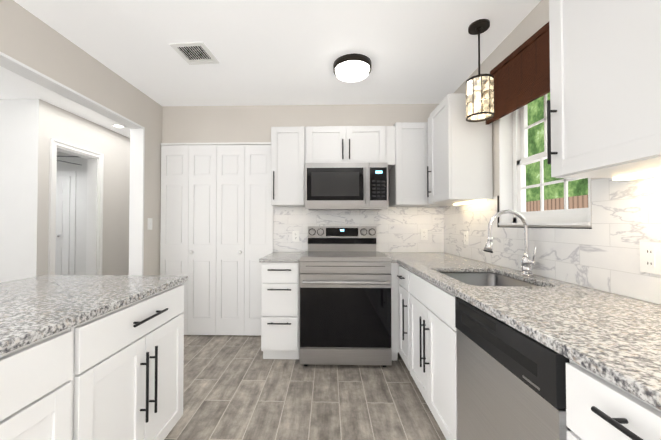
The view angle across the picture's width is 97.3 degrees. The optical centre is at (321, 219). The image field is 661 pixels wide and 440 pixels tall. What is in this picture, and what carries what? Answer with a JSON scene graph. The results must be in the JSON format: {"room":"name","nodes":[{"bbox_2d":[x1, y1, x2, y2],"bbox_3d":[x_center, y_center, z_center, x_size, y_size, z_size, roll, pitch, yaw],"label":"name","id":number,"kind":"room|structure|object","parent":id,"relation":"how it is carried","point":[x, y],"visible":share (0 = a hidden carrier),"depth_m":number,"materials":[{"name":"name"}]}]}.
{"room":"kitchen","nodes":[
{"label":"kitchen","id":0,"kind":"room"},
{"bbox_2d":[0,99,26,282],"bbox_3d":[-4.495,-0.004,3.058,2.975,2.470,0.125,0,-1,1],"label":"wall","id":1,"kind":"structure","parent":0,"point":[13,124],"depth_m":2.97,"materials":[{"name":"white paint"}]},
{"bbox_2d":[24,99,38,278],"bbox_3d":[-2.948,-0.005,2.956,0.124,2.470,0.001,0,-1,1],"label":"wall","id":2,"kind":"structure","parent":0,"point":[30,265],"depth_m":2.96,"materials":[{"name":"white paint"}]},
{"bbox_2d":[57,151,86,274],"bbox_3d":[-3.804,0.029,5.146,4.250,2.470,0.125,0,-1,1],"label":"wall","id":3,"kind":"structure","parent":0,"point":[81,217],"depth_m":5.10,"materials":[{"name":"white paint"}]},
{"bbox_2d":[55,171,75,274],"bbox_3d":[-4.772,0.202,5.052,0.940,2.120,0.103,0,-1,1],"label":"bedroom door","id":4,"kind":"structure","parent":3,"relation":"in","point":[65,222],"depth_m":5.07,"materials":[{"name":"white wood"}]},
{"bbox_2d":[0,0,162,274],"bbox_3d":[-1.861,-0.044,0.443,0.125,2.470,5.420,0,-1,1],"label":"wall","id":5,"kind":"structure","parent":0,"point":[29,39],"depth_m":2.25,"materials":[{"name":"beige paint"}]},
{"bbox_2d":[0,52,144,274],"bbox_3d":[-1.833,0.140,1.530,0.133,2.136,2.624,0,-1,1],"label":"trim","id":6,"kind":"structure","parent":5,"relation":"attached to","point":[136,196],"depth_m":2.82,"materials":[{"name":"white wood"}]},
{"bbox_2d":[147,218,151,229],"bbox_3d":[-1.728,0.040,2.939,0.012,0.116,0.072,0,-1,1],"label":"light switch","id":7,"kind":"object","parent":5,"relation":"attached to","point":[149,226],"visible":1,"depth_m":2.93,"materials":[{"name":"white plastic"}]},
{"bbox_2d":[36,99,129,275],"bbox_3d":[-2.920,0.011,4.008,0.125,2.470,2.105,0,-1,1],"label":"wall","id":8,"kind":"structure","parent":0,"point":[63,125],"depth_m":3.82,"materials":[{"name":"beige paint"}]},
{"bbox_2d":[48,138,103,274],"bbox_3d":[-2.931,0.187,3.429,0.165,2.100,0.709,0,-1,1],"label":"door frame","id":9,"kind":"structure","parent":8,"relation":"attached to","point":[94,231],"depth_m":3.70,"materials":[{"name":"white wood"}]},
{"bbox_2d":[0,0,540,151],"bbox_3d":[-2.360,-1.304,1.416,7.530,0.080,7.550,0,-1,1],"label":"ceiling","id":10,"kind":"structure","parent":0,"point":[277,52],"depth_m":2.09,"materials":[{"name":"white paint"}]},
{"bbox_2d":[57,156,80,164],"bbox_3d":[-4.274,-1.063,4.382,1.276,0.310,1.283,0,-1,1],"label":"ceiling fan","id":11,"kind":"object","parent":10,"relation":"hanging from","point":[68,162],"visible":0.06,"depth_m":4.64,"materials":[{"name":"grey"}]},
{"bbox_2d":[112,124,124,127],"bbox_3d":[-2.644,-1.224,3.793,0.136,0.006,0.136,0,-1,1],"label":"recessed light","id":12,"kind":"object","parent":10,"relation":"in","point":[117,125],"visible":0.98,"depth_m":3.80,"materials":[{"name":"white metal"}]},
{"bbox_2d":[169,41,219,64],"bbox_3d":[-0.944,-1.247,2.189,0.250,0.010,0.270,0,-1,5],"label":"ceiling vent","id":13,"kind":"object","parent":10,"relation":"in","point":[194,53],"visible":1,"depth_m":2.17,"materials":[{"name":"white metal"}]},
{"bbox_2d":[333,54,371,81],"bbox_3d":[0.250,-1.211,2.338,0.304,0.078,0.304,0,-1,1],"label":"flush ceiling light","id":14,"kind":"object","parent":10,"relation":"attached to","point":[351,67],"visible":1,"depth_m":2.27,"materials":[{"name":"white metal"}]},
{"bbox_2d":[466,19,493,121],"bbox_3d":[1.018,-0.956,1.874,0.162,0.602,0.158,0,-1,1],"label":"pendant light","id":15,"kind":"object","parent":10,"relation":"hanging from","point":[479,97],"visible":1,"depth_m":1.82,"materials":[{"name":"beige glass"}]},
{"bbox_2d":[162,104,438,204],"bbox_3d":[-0.201,-0.002,3.174,3.305,2.470,0.125,0,-1,1],"label":"wall","id":16,"kind":"structure","parent":0,"point":[205,124],"depth_m":3.14,"materials":[{"name":"beige paint"}]},
{"bbox_2d":[160,142,272,335],"bbox_3d":[-1.118,0.201,3.093,1.218,2.062,0.071,0,-1,1],"label":"bifold door","id":17,"kind":"structure","parent":16,"relation":"in","point":[216,239],"depth_m":3.10,"materials":[{"name":"white wood"}]},
{"bbox_2d":[271,126,304,206],"bbox_3d":[-0.319,-0.521,2.935,0.328,0.760,0.355,0,-1,1],"label":"upper cabinet","id":18,"kind":"object","parent":16,"relation":"attached to","point":[287,166],"visible":1,"depth_m":2.80,"materials":[{"name":"white wood"}]},
{"bbox_2d":[305,126,394,169],"bbox_3d":[0.280,-0.714,2.922,0.865,0.373,0.355,0,-1,1],"label":"upper cabinet","id":19,"kind":"object","parent":16,"relation":"attached to","point":[349,144],"visible":0.83,"depth_m":2.79,"materials":[{"name":"white wood"}]},
{"bbox_2d":[305,163,387,209],"bbox_3d":[0.234,-0.311,2.862,0.760,0.425,0.466,0,-1,1],"label":"over-the-range microwave","id":20,"kind":"object","parent":19,"relation":"attached to","point":[346,186],"visible":1,"depth_m":2.67,"materials":[{"name":"silver metal"}]},
{"bbox_2d":[273,205,443,251],"bbox_3d":[0.392,0.091,3.090,1.814,0.499,0.008,0,-1,1],"label":"tile backsplash","id":21,"kind":"structure","parent":16,"relation":"attached to","point":[398,229],"depth_m":3.08,"materials":[{"name":"tile"}]},
{"bbox_2d":[292,231,298,241],"bbox_3d":[-0.270,0.172,3.097,0.072,0.116,0.009,0,-1,1],"label":"electrical outlet","id":22,"kind":"object","parent":21,"relation":"attached to","point":[295,236],"visible":1,"depth_m":3.10,"materials":[{"name":"white plastic"}]},
{"bbox_2d":[421,229,427,239],"bbox_3d":[1.084,0.151,3.062,0.072,0.116,0.010,0,-1,1],"label":"electrical outlet","id":23,"kind":"object","parent":21,"relation":"attached to","point":[424,234],"visible":1,"depth_m":3.06,"materials":[{"name":"white plastic"}]},
{"bbox_2d":[389,122,452,206],"bbox_3d":[0.999,-0.537,2.874,0.571,0.790,0.409,0,-1,1],"label":"upper cabinet","id":24,"kind":"object","parent":16,"relation":"attached to","point":[408,179],"visible":0.58,"depth_m":2.77,"materials":[{"name":"white wood"}]},
{"bbox_2d":[164,335,445,439],"bbox_3d":[-2.360,1.236,1.377,7.530,0.060,7.550,0,-1,1],"label":"floor","id":25,"kind":"structure","parent":0,"point":[237,387],"depth_m":1.97,"materials":[{"name":"grey tile"}]},
{"bbox_2d":[0,328,72,439],"bbox_3d":[-1.093,0.763,0.561,0.655,0.859,0.760,0,-1,1],"label":"base cabinet","id":26,"kind":"object","parent":25,"relation":"on","point":[35,391],"visible":0.94,"depth_m":0.82,"materials":[{"name":"white wood"}]},
{"bbox_2d":[0,275,187,354],"bbox_3d":[-1.221,0.318,0.550,0.850,0.030,2.277,0,-1,1],"label":"countertop","id":27,"kind":"structure","parent":26,"relation":"on","point":[34,309],"depth_m":1.15,"materials":[{"name":"stone"}]},
{"bbox_2d":[70,283,183,439],"bbox_3d":[-1.074,0.775,1.299,0.655,0.859,0.713,0,-1,1],"label":"base cabinet","id":28,"kind":"object","parent":25,"relation":"on","point":[127,370],"visible":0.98,"depth_m":1.21,"materials":[{"name":"white wood"}]},
{"bbox_2d":[261,262,299,358],"bbox_3d":[-0.345,0.797,2.765,0.328,0.859,0.655,0,-1,1],"label":"drawers","id":29,"kind":"object","parent":25,"relation":"on","point":[280,310],"visible":0.96,"depth_m":2.48,"materials":[{"name":"white wood"}]},
{"bbox_2d":[259,252,303,262],"bbox_3d":[-0.351,0.352,2.787,0.344,0.030,0.626,0,-1,1],"label":"countertop","id":30,"kind":"structure","parent":29,"relation":"on","point":[282,257],"depth_m":2.59,"materials":[{"name":"stone"}]},
{"bbox_2d":[299,226,391,366],"bbox_3d":[0.206,0.643,2.698,0.760,1.165,0.752,0,-1,1],"label":"range","id":31,"kind":"object","parent":25,"relation":"on","point":[345,296],"visible":1,"depth_m":2.38,"materials":[{"name":"silver metal"}]},
{"bbox_2d":[391,263,398,360],"bbox_3d":[0.630,0.797,2.767,0.079,0.859,0.600,0,-1,1],"label":"base cabinet","id":32,"kind":"object","parent":25,"relation":"on","point":[395,306],"visible":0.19,"depth_m":2.47,"materials":[{"name":"white wood"}]},
{"bbox_2d":[397,265,410,370],"bbox_3d":[0.937,0.790,2.260,0.665,0.859,0.314,0,-1,1],"label":"base cabinet","id":33,"kind":"object","parent":25,"relation":"on","point":[404,333],"visible":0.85,"depth_m":2.23,"materials":[{"name":"white wood"}]},
{"bbox_2d":[409,271,486,439],"bbox_3d":[0.922,0.781,1.706,0.665,0.859,0.788,0,-1,1],"label":"base cabinet","id":34,"kind":"object","parent":25,"relation":"on","point":[433,350],"visible":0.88,"depth_m":1.60,"materials":[{"name":"white wood"}]},
{"bbox_2d":[455,297,569,439],"bbox_3d":[0.908,0.771,1.012,0.619,0.858,0.591,0,-1,1],"label":"dishwasher","id":35,"kind":"object","parent":25,"relation":"on","point":[511,383],"visible":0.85,"depth_m":0.96,"materials":[{"name":"silver metal"}]},
{"bbox_2d":[566,359,660,439],"bbox_3d":[0.891,0.762,0.483,0.665,0.859,0.461,0,-1,1],"label":"drawers","id":36,"kind":"object","parent":25,"relation":"on","point":[598,407],"visible":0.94,"depth_m":0.62,"materials":[{"name":"white wood"}]},
{"bbox_3d":[0.874,0.752,-0.201,0.665,0.859,0.900,0,-1,1],"label":"base cabinet","id":37,"kind":"object","parent":25,"relation":"on","visible":0},
{"bbox_2d":[381,252,660,409],"bbox_3d":[0.897,0.328,1.213,0.692,0.030,3.711,0,-1,1],"label":"countertop","id":38,"kind":"structure","parent":37,"relation":"on","point":[615,339],"depth_m":0.93,"materials":[{"name":"stone"}]},
{"bbox_2d":[440,272,537,285],"bbox_3d":[0.939,0.458,1.674,0.464,0.210,0.624,0,-1,1],"label":"sink basin","id":39,"kind":"object","parent":38,"relation":"in","point":[481,279],"visible":0.06,"depth_m":1.96,"materials":[{"name":"silver metal"}]},
{"bbox_2d":[483,210,536,275],"bbox_3d":[1.087,0.129,1.677,0.278,0.380,0.098,0,-1,1],"label":"faucet","id":40,"kind":"object","parent":38,"relation":"on","point":[528,262],"visible":1,"depth_m":1.69,"materials":[{"name":"silver metal"}]},
{"bbox_2d":[444,0,659,304],"bbox_3d":[1.305,-0.045,0.362,0.150,2.470,5.420,0,-1,1],"label":"wall","id":41,"kind":"structure","parent":0,"point":[534,21],"depth_m":1.97,"materials":[{"name":"beige paint"}]},
{"bbox_2d":[427,93,492,203],"bbox_3d":[1.095,-0.544,2.411,0.355,0.790,0.510,0,-1,1],"label":"upper cabinet","id":42,"kind":"object","parent":41,"relation":"attached to","point":[459,168],"visible":0.98,"depth_m":2.16,"materials":[{"name":"white wood"}]},
{"bbox_2d":[486,22,549,124],"bbox_3d":[1.232,-0.878,1.716,0.064,0.429,0.858,0,-1,1],"label":"window blind","id":43,"kind":"object","parent":41,"relation":"attached to","point":[521,74],"visible":0.48,"depth_m":1.76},
{"bbox_2d":[498,94,590,225],"bbox_3d":[1.334,-0.449,1.718,0.162,0.962,0.722,0,-1,1],"label":"window","id":44,"kind":"structure","parent":41,"relation":"in","point":[514,127],"depth_m":2.00,"materials":[{"name":"white wood"}]},
{"bbox_2d":[444,175,660,304],"bbox_3d":[1.247,0.062,1.208,0.008,0.499,3.712,0,-1,1],"label":"tile backsplash","id":45,"kind":"structure","parent":41,"relation":"attached to","point":[603,253],"depth_m":1.33,"materials":[{"name":"tile"}]},
{"bbox_2d":[464,231,467,244],"bbox_3d":[1.273,0.159,2.561,0.009,0.116,0.072,0,-1,1],"label":"electrical outlet","id":46,"kind":"object","parent":45,"relation":"attached to","point":[465,237],"visible":1,"depth_m":2.54,"materials":[{"name":"white plastic"}]},
{"bbox_2d":[640,242,660,274],"bbox_3d":[1.235,0.141,1.091,0.010,0.116,0.072,0,-1,1],"label":"electrical outlet","id":47,"kind":"object","parent":45,"relation":"attached to","point":[650,257],"visible":1,"depth_m":1.09,"materials":[{"name":"white plastic"}]},
{"bbox_2d":[547,0,660,177],"bbox_3d":[1.055,-0.553,0.862,0.355,0.760,0.620,0,-1,1],"label":"upper cabinet","id":48,"kind":"object","parent":41,"relation":"attached to","point":[604,111],"visible":1,"depth_m":0.96,"materials":[{"name":"white wood"}]},
{"bbox_2d":[453,170,660,204],"bbox_3d":[1.188,-0.157,1.447,0.060,0.009,2.340,0,-1,1],"label":"under-cabinet light strip","id":49,"kind":"object","parent":48,"relation":"attached to","point":[644,175],"visible":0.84,"depth_m":1.08,"materials":[{"name":"beige plastic"}]},
{"label":"outside","id":50,"kind":"structure","parent":0,"visible":0},
{"bbox_2d":[526,92,587,211],"bbox_3d":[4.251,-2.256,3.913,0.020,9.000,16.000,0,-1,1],"label":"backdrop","id":51,"kind":"structure","parent":50,"point":[577,195],"depth_m":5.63,"materials":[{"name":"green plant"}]}
]}

